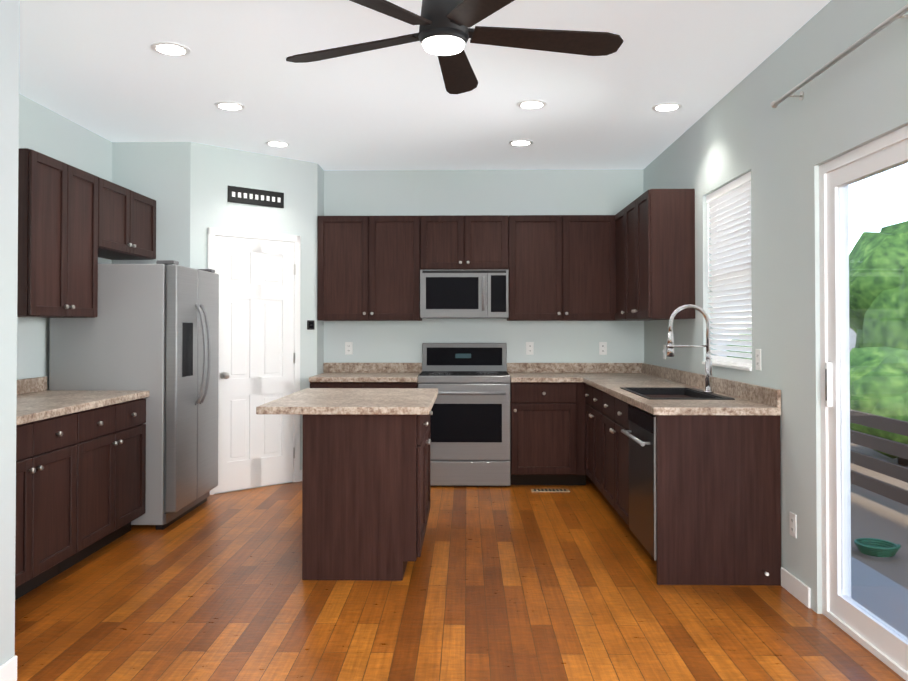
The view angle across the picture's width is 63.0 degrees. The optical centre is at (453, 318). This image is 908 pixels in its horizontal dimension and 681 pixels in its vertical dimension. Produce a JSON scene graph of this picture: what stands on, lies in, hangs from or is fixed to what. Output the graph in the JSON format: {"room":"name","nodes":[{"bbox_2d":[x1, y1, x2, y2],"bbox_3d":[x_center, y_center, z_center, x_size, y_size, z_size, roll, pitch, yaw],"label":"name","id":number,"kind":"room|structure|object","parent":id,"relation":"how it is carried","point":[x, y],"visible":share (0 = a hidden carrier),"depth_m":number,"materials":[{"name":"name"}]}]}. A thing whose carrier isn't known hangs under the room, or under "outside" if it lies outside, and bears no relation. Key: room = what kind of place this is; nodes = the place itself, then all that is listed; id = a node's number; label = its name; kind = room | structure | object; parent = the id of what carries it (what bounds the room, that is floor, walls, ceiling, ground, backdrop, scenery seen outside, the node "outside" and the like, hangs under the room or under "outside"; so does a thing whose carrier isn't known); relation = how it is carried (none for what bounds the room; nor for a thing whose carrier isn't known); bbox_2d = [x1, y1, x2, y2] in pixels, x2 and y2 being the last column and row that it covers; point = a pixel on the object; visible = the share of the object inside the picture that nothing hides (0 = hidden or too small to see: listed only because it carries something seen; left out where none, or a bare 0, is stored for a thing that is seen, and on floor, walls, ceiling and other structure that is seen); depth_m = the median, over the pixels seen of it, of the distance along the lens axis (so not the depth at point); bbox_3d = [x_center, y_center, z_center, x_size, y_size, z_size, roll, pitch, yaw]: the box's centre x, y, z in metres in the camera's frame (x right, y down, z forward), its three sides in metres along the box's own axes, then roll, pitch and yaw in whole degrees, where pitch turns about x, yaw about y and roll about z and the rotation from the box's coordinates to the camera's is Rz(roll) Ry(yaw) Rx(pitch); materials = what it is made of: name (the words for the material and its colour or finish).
{"room":"kitchen","nodes":[
{"label":"kitchen","id":0,"kind":"room"},
{"bbox_2d":[0,0,19,665],"bbox_3d":[-2.381,-0.068,0.038,1.420,2.740,5.460,0,-1,1],"label":"wall","id":1,"kind":"structure","parent":0,"point":[9,74],"depth_m":2.70,"materials":[{"name":"paint"}]},
{"bbox_2d":[0,655,16,680],"bbox_3d":[-1.660,1.255,0.008,0.019,0.095,5.458,0,-1,1],"label":"baseboard","id":2,"kind":"structure","parent":1,"relation":"attached to","point":[8,670],"depth_m":2.69,"materials":[{"name":"white paint"}]},
{"bbox_2d":[17,94,111,389],"bbox_3d":[-2.733,-0.004,4.844,0.150,2.740,4.140,0,-1,1],"label":"wall","id":3,"kind":"structure","parent":0,"point":[47,132],"depth_m":4.83,"materials":[{"name":"paint"}]},
{"bbox_2d":[17,376,46,395],"bbox_3d":[-2.659,0.407,3.787,0.020,0.090,2.020,0,-1,1],"label":"backsplash","id":4,"kind":"structure","parent":3,"relation":"attached to","point":[38,384],"depth_m":4.63,"materials":[{"name":"beige stone"}]},
{"bbox_2d":[17,148,100,317],"bbox_3d":[-2.487,-0.469,4.438,0.348,0.920,0.743,0,-1,1],"label":"upper cabinet","id":5,"kind":"object","parent":3,"relation":"attached to","point":[74,223],"depth_m":4.34,"materials":[{"name":"brown wood"}]},
{"bbox_2d":[101,178,155,259],"bbox_3d":[-2.473,-0.688,5.262,0.348,0.460,0.893,0,-1,1],"label":"upper cabinet","id":6,"kind":"object","parent":3,"relation":"attached to","point":[128,217],"depth_m":5.23,"materials":[{"name":"brown wood"}]},
{"bbox_2d":[112,142,323,493],"bbox_3d":[-1.914,0.015,6.225,1.440,2.740,1.050,0,-1,1],"label":"wall","id":7,"kind":"structure","parent":0,"point":[184,185],"depth_m":5.88,"materials":[{"name":"paint"}]},
{"bbox_2d":[207,227,300,494],"bbox_3d":[-1.619,0.337,6.044,0.810,2.090,0.021,1,-1,-41],"label":"door frame","id":8,"kind":"structure","parent":7,"relation":"attached to","point":[212,233],"depth_m":6.27,"materials":[{"name":"white paint"}]},
{"bbox_2d":[214,236,295,492],"bbox_3d":[-1.614,0.361,6.037,0.536,2.018,0.492,0,-1,1],"label":"pantry door","id":9,"kind":"structure","parent":7,"relation":"in","point":[256,327],"depth_m":6.03,"materials":[{"name":"white paint"}]},
{"bbox_2d":[228,185,283,207],"bbox_3d":[-1.617,-0.992,6.068,0.490,0.130,0.014,1,-1,-41],"label":"sign","id":10,"kind":"object","parent":7,"relation":"attached to","point":[249,196],"visible":1,"depth_m":6.06,"materials":[{"name":"black"}]},
{"bbox_2d":[307,320,314,329],"bbox_3d":[-1.235,0.057,6.390,0.055,0.080,0.051,0,-1,1],"label":"light switch","id":11,"kind":"object","parent":7,"relation":"attached to","point":[310,324],"visible":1,"depth_m":6.38,"materials":[{"name":"black plastic"}]},
{"bbox_2d":[19,0,830,170],"bbox_3d":[-0.637,-1.461,2.022,4.840,0.100,9.750,0,-1,1],"label":"ceiling","id":12,"kind":"structure","parent":0,"point":[102,68],"depth_m":4.27,"materials":[{"name":"paint"}]},
{"bbox_2d":[151,42,189,56],"bbox_3d":[-1.456,-1.383,3.810,0.190,0.006,0.190,0,-1,1],"label":"recessed light","id":13,"kind":"object","parent":12,"relation":"in","point":[171,49],"visible":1,"depth_m":3.80,"materials":[{"name":"white paint"}]},
{"bbox_2d":[214,102,244,110],"bbox_3d":[-1.449,-1.370,4.790,0.190,0.006,0.190,0,-1,1],"label":"recessed light","id":14,"kind":"object","parent":12,"relation":"in","point":[230,106],"visible":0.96,"depth_m":4.78,"materials":[{"name":"white paint"}]},
{"bbox_2d":[265,141,289,146],"bbox_3d":[-1.372,-1.357,5.769,0.190,0.006,0.190,0,-1,1],"label":"recessed light","id":15,"kind":"object","parent":12,"relation":"in","point":[277,144],"visible":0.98,"depth_m":5.75,"materials":[{"name":"white paint"}]},
{"bbox_2d":[286,0,622,93],"bbox_3d":[-0.019,-1.220,2.903,1.393,0.356,1.370,0,-1,1],"label":"ceiling fan","id":16,"kind":"object","parent":12,"relation":"hanging from","point":[446,32],"visible":1,"depth_m":2.90,"materials":[{"name":"black"}]},
{"bbox_2d":[509,140,532,145],"bbox_3d":[0.517,-1.358,5.736,0.190,0.006,0.190,0,-1,1],"label":"recessed light","id":17,"kind":"object","parent":12,"relation":"in","point":[520,142],"visible":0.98,"depth_m":5.71,"materials":[{"name":"white paint"}]},
{"bbox_2d":[517,100,546,109],"bbox_3d":[0.501,-1.371,4.757,0.190,0.006,0.190,0,-1,1],"label":"recessed light","id":18,"kind":"object","parent":12,"relation":"in","point":[532,104],"visible":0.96,"depth_m":4.74,"materials":[{"name":"white paint"}]},
{"bbox_2d":[652,103,681,111],"bbox_3d":[1.382,-1.370,4.811,0.190,0.006,0.190,0,-1,1],"label":"recessed light","id":19,"kind":"object","parent":12,"relation":"in","point":[665,107],"visible":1,"depth_m":4.80,"materials":[{"name":"white paint"}]},
{"bbox_2d":[15,475,904,680],"bbox_3d":[-0.637,1.379,1.984,4.840,0.100,9.750,0,-1,1],"label":"floor","id":20,"kind":"structure","parent":0,"point":[515,583],"depth_m":3.41,"materials":[{"name":"brown wood"}]},
{"bbox_2d":[15,412,86,599],"bbox_3d":[-2.338,0.919,3.535,0.665,0.860,0.926,0,-1,1],"label":"base cabinet","id":21,"kind":"object","parent":20,"relation":"on","point":[80,474],"depth_m":3.70,"materials":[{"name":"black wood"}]},
{"bbox_2d":[16,390,149,427],"bbox_3d":[-2.325,0.472,3.781,0.688,0.040,2.020,0,-1,1],"label":"countertop","id":22,"kind":"structure","parent":21,"relation":"on","point":[31,406],"depth_m":4.12,"materials":[{"name":"beige stone"}]},
{"bbox_2d":[87,396,148,556],"bbox_3d":[-2.324,0.930,4.328,0.665,0.860,0.903,0,-1,1],"label":"base cabinet","id":23,"kind":"object","parent":20,"relation":"on","point":[116,435],"depth_m":4.36,"materials":[{"name":"black wood"}]},
{"bbox_2d":[49,260,218,529],"bbox_3d":[-2.166,0.499,5.210,0.911,1.745,0.825,0,-1,1],"label":"fridge","id":24,"kind":"object","parent":20,"relation":"on","point":[153,329],"visible":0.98,"depth_m":4.81,"materials":[{"name":"grey metal"}]},
{"bbox_2d":[256,388,437,580],"bbox_3d":[-0.561,0.910,4.375,0.890,0.900,1.180,0,-1,1],"label":"kitchen island","id":25,"kind":"object","parent":20,"relation":"on","point":[366,484],"visible":1,"depth_m":3.83,"materials":[{"name":"brown wood"}]},
{"bbox_2d":[309,363,421,387],"bbox_3d":[-0.741,0.892,6.387,0.893,0.990,0.649,0,-1,1],"label":"base cabinet","id":26,"kind":"object","parent":20,"relation":"on","point":[369,375],"visible":0.17,"depth_m":6.18,"materials":[{"name":"black"}]},
{"bbox_2d":[418,343,510,486],"bbox_3d":[0.088,0.801,6.346,0.756,1.170,0.698,0,-1,1],"label":"range","id":27,"kind":"object","parent":20,"relation":"on","point":[470,430],"visible":0.88,"depth_m":6.06,"materials":[{"name":"silver metal"}]},
{"bbox_2d":[510,379,578,484],"bbox_3d":[0.741,0.957,6.371,0.535,0.860,0.620,0,-1,1],"label":"base cabinet","id":28,"kind":"object","parent":20,"relation":"on","point":[544,417],"depth_m":6.07,"materials":[{"name":"black wood"}]},
{"bbox_2d":[507,371,582,382],"bbox_3d":[0.765,0.507,6.369,0.588,0.040,0.643,0,-1,1],"label":"countertop","id":29,"kind":"structure","parent":28,"relation":"on","point":[515,376],"depth_m":6.09,"materials":[{"name":"beige stone"}]},
{"bbox_2d":[531,489,569,491],"bbox_3d":[0.772,1.377,5.936,0.300,0.006,0.100,0,-1,1],"label":"floor vent","id":30,"kind":"object","parent":20,"relation":"in","point":[549,490],"visible":0.96,"depth_m":5.92,"materials":[{"name":"beige metal"}]},
{"bbox_2d":[583,383,586,484],"bbox_3d":[1.374,0.950,5.847,0.631,0.860,0.439,0,-1,1],"label":"base cabinet","id":31,"kind":"object","parent":20,"relation":"on","point":[584,384],"depth_m":6.07,"materials":[{"name":"black wood"}]},
{"bbox_2d":[587,383,594,484],"bbox_3d":[1.368,0.945,5.494,0.631,0.860,0.502,0,-1,1],"label":"base cabinet","id":32,"kind":"object","parent":20,"relation":"on","point":[590,390],"depth_m":5.83,"materials":[{"name":"black wood"}]},
{"bbox_2d":[595,387,606,498],"bbox_3d":[1.361,0.940,5.076,0.631,0.860,0.577,0,-1,1],"label":"base cabinet","id":33,"kind":"object","parent":20,"relation":"on","point":[600,395],"depth_m":5.33,"materials":[{"name":"black wood"}]},
{"bbox_2d":[607,391,622,518],"bbox_3d":[1.353,0.934,4.647,0.631,0.860,0.516,0,-1,1],"label":"base cabinet","id":34,"kind":"object","parent":20,"relation":"on","point":[614,404],"depth_m":4.83,"materials":[{"name":"black wood"}]},
{"bbox_2d":[623,399,780,585],"bbox_3d":[1.346,0.927,4.106,0.634,0.860,0.688,0,-1,1],"label":"base cabinet","id":35,"kind":"object","parent":20,"relation":"on","point":[680,469],"depth_m":3.76,"materials":[{"name":"black wood"}]},
{"bbox_2d":[571,371,780,410],"bbox_3d":[1.362,0.491,5.219,0.644,0.040,2.924,0,-1,1],"label":"countertop","id":36,"kind":"structure","parent":35,"relation":"on","point":[613,381],"depth_m":4.35,"materials":[{"name":"beige stone"}]},
{"bbox_2d":[623,387,734,398],"bbox_3d":[1.348,0.576,4.566,0.481,0.238,0.781,0,-1,1],"label":"sink","id":37,"kind":"object","parent":36,"relation":"in","point":[647,392],"depth_m":4.87,"materials":[{"name":"black metal"}]},
{"bbox_2d":[666,304,713,392],"bbox_3d":[1.445,0.184,4.515,0.287,0.542,0.113,0,-1,1],"label":"faucet","id":38,"kind":"object","parent":36,"relation":"on","point":[670,346],"visible":1,"depth_m":4.53,"materials":[{"name":"silver metal"}]},
{"bbox_2d":[324,169,643,362],"bbox_3d":[-0.379,0.022,6.799,4.490,2.740,0.150,0,-1,1],"label":"wall","id":39,"kind":"structure","parent":0,"point":[460,192],"depth_m":6.72,"materials":[{"name":"paint"}]},
{"bbox_2d":[345,342,352,354],"bbox_3d":[-0.955,0.271,6.726,0.070,0.115,0.007,0,-1,1],"label":"electrical outlet","id":40,"kind":"object","parent":39,"relation":"attached to","point":[348,348],"visible":1,"depth_m":6.72,"materials":[{"name":"white plastic"}]},
{"bbox_2d":[317,215,612,320],"bbox_3d":[0.263,-0.436,6.548,2.893,0.910,0.338,0,-1,1],"label":"upper cabinet","id":41,"kind":"object","parent":39,"relation":"attached to","point":[369,267],"depth_m":6.40,"materials":[{"name":"brown wood"}]},
{"bbox_2d":[420,270,508,318],"bbox_3d":[0.091,-0.208,6.486,0.754,0.413,0.455,0,-1,1],"label":"microwave","id":42,"kind":"object","parent":41,"relation":"attached to","point":[464,294],"visible":1,"depth_m":6.31,"materials":[{"name":"silver metal"}]},
{"bbox_2d":[526,342,533,354],"bbox_3d":[0.684,0.271,6.698,0.070,0.115,0.007,0,-1,1],"label":"electrical outlet","id":43,"kind":"object","parent":39,"relation":"attached to","point":[529,348],"visible":1,"depth_m":6.70,"materials":[{"name":"white plastic"}]},
{"bbox_2d":[507,363,642,370],"bbox_3d":[1.083,0.446,6.676,1.212,0.090,0.020,0,-1,1],"label":"backsplash","id":44,"kind":"structure","parent":39,"relation":"attached to","point":[510,366],"depth_m":6.67,"materials":[{"name":"beige stone"}]},
{"bbox_2d":[599,342,606,354],"bbox_3d":[1.344,0.271,6.687,0.070,0.115,0.007,0,-1,1],"label":"electrical outlet","id":45,"kind":"object","parent":39,"relation":"attached to","point":[602,348],"visible":1,"depth_m":6.68,"materials":[{"name":"white plastic"}]},
{"bbox_2d":[643,0,907,613],"bbox_3d":[1.708,-0.042,1.962,0.150,2.740,9.450,0,-1,1],"label":"wall","id":46,"kind":"structure","parent":0,"point":[785,149],"depth_m":3.64,"materials":[{"name":"paint"}]},
{"bbox_2d":[609,189,694,320],"bbox_3d":[1.525,-0.446,5.772,0.343,0.910,1.170,0,-1,1],"label":"upper cabinet","id":47,"kind":"object","parent":46,"relation":"attached to","point":[634,260],"depth_m":5.19,"materials":[{"name":"brown wood"}]},
{"bbox_2d":[663,345,665,358],"bbox_3d":[1.694,0.272,5.984,0.016,0.115,0.070,0,-1,1],"label":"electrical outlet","id":48,"kind":"object","parent":46,"relation":"attached to","point":[664,351],"visible":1,"depth_m":5.97,"materials":[{"name":"white plastic"}]},
{"bbox_2d":[643,363,780,406],"bbox_3d":[1.674,0.426,5.214,0.020,0.090,2.924,0,-1,1],"label":"backsplash","id":49,"kind":"structure","parent":46,"relation":"attached to","point":[771,396],"depth_m":4.51,"materials":[{"name":"beige stone"}]},
{"bbox_2d":[702,310,751,370],"bbox_3d":[1.742,-0.267,4.585,0.152,1.136,0.846,0,-1,1],"label":"window","id":50,"kind":"structure","parent":46,"relation":"in","point":[732,366],"depth_m":4.58,"materials":[{"name":"white plastic"}]},
{"bbox_2d":[706,171,751,366],"bbox_3d":[1.718,-0.276,4.586,0.060,1.117,0.834,0,-1,1],"label":"window blinds","id":51,"kind":"object","parent":46,"relation":"attached to","point":[729,210],"visible":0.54,"depth_m":4.59,"materials":[{"name":"white plastic"}]},
{"bbox_2d":[755,349,760,370],"bbox_3d":[1.665,0.226,4.055,0.007,0.115,0.070,0,-1,1],"label":"electrical outlet","id":52,"kind":"object","parent":46,"relation":"attached to","point":[758,358],"visible":1,"depth_m":4.05,"materials":[{"name":"white plastic"}]},
{"bbox_2d":[789,512,796,537],"bbox_3d":[1.658,1.010,3.625,0.007,0.115,0.070,0,-1,1],"label":"electrical outlet","id":53,"kind":"object","parent":46,"relation":"attached to","point":[793,523],"visible":1,"depth_m":3.61,"materials":[{"name":"white plastic"}]},
{"bbox_2d":[781,567,810,607],"bbox_3d":[1.654,1.302,3.593,0.012,0.095,0.305,0,-1,1],"label":"baseboard","id":54,"kind":"structure","parent":46,"relation":"attached to","point":[795,587],"depth_m":3.56,"materials":[{"name":"white paint"}]},
{"bbox_2d":[771,4,907,107],"bbox_3d":[1.595,-1.075,2.528,0.092,0.044,2.316,0,-1,1],"label":"curtain rod","id":55,"kind":"object","parent":46,"relation":"attached to","point":[901,12],"visible":1,"depth_m":2.99,"materials":[{"name":"silver metal"}]},
{"bbox_2d":[819,125,907,680],"bbox_3d":[1.712,0.312,2.628,0.125,2.046,1.526,0,-1,1],"label":"sliding door","id":56,"kind":"structure","parent":46,"relation":"attached to","point":[876,636],"depth_m":3.27,"materials":[{"name":"white plastic"}]},
{"bbox_2d":[849,221,907,349],"bbox_3d":[6.350,0.076,9.374,2.723,2.872,2.585,0,-1,1],"label":"tree","id":57,"kind":"object","parent":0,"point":[883,299],"depth_m":9.14,"materials":[{"name":"green plant"}]},
{"label":"outside","id":58,"kind":"structure","parent":0,"visible":0},
{"bbox_2d":[850,443,907,637],"bbox_3d":[16.138,1.772,18.068,28.150,0.340,43.000,0,-1,1],"label":"patio","id":59,"kind":"structure","parent":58,"point":[878,603],"depth_m":4.52,"materials":[{"name":"beige concrete"}]},
{"bbox_2d":[727,328,751,359],"bbox_3d":[4.615,0.792,10.783,1.468,1.477,1.494,0,-1,1],"label":"tree","id":60,"kind":"object","parent":59,"relation":"on","point":[740,346],"depth_m":10.56,"materials":[{"name":"green plant"}]},
{"bbox_2d":[849,328,856,349],"bbox_3d":[16.187,-0.435,16.596,8.800,4.085,18.800,0,-1,1],"label":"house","id":61,"kind":"structure","parent":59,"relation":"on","point":[852,338],"depth_m":22.86,"materials":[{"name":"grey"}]},
{"bbox_2d":[854,538,900,556],"bbox_3d":[2.596,1.410,4.552,0.245,0.076,0.246,0,-1,1],"label":"bowl","id":62,"kind":"object","parent":59,"relation":"on","point":[874,545],"depth_m":4.51,"materials":[{"name":"green"}]},
{"bbox_2d":[850,410,907,505],"bbox_3d":[3.337,1.102,5.045,0.090,0.705,15.500,0,-1,1],"label":"fence","id":63,"kind":"object","parent":59,"relation":"on","point":[859,481],"depth_m":5.80,"materials":[{"name":"brown wood"}]},
{"bbox_2d":[850,347,907,464],"bbox_3d":[4.638,0.891,7.627,1.322,1.195,1.498,0,-1,1],"label":"tree","id":64,"kind":"object","parent":59,"relation":"on","point":[877,387],"depth_m":7.31,"materials":[{"name":"green plant"}]}
]}

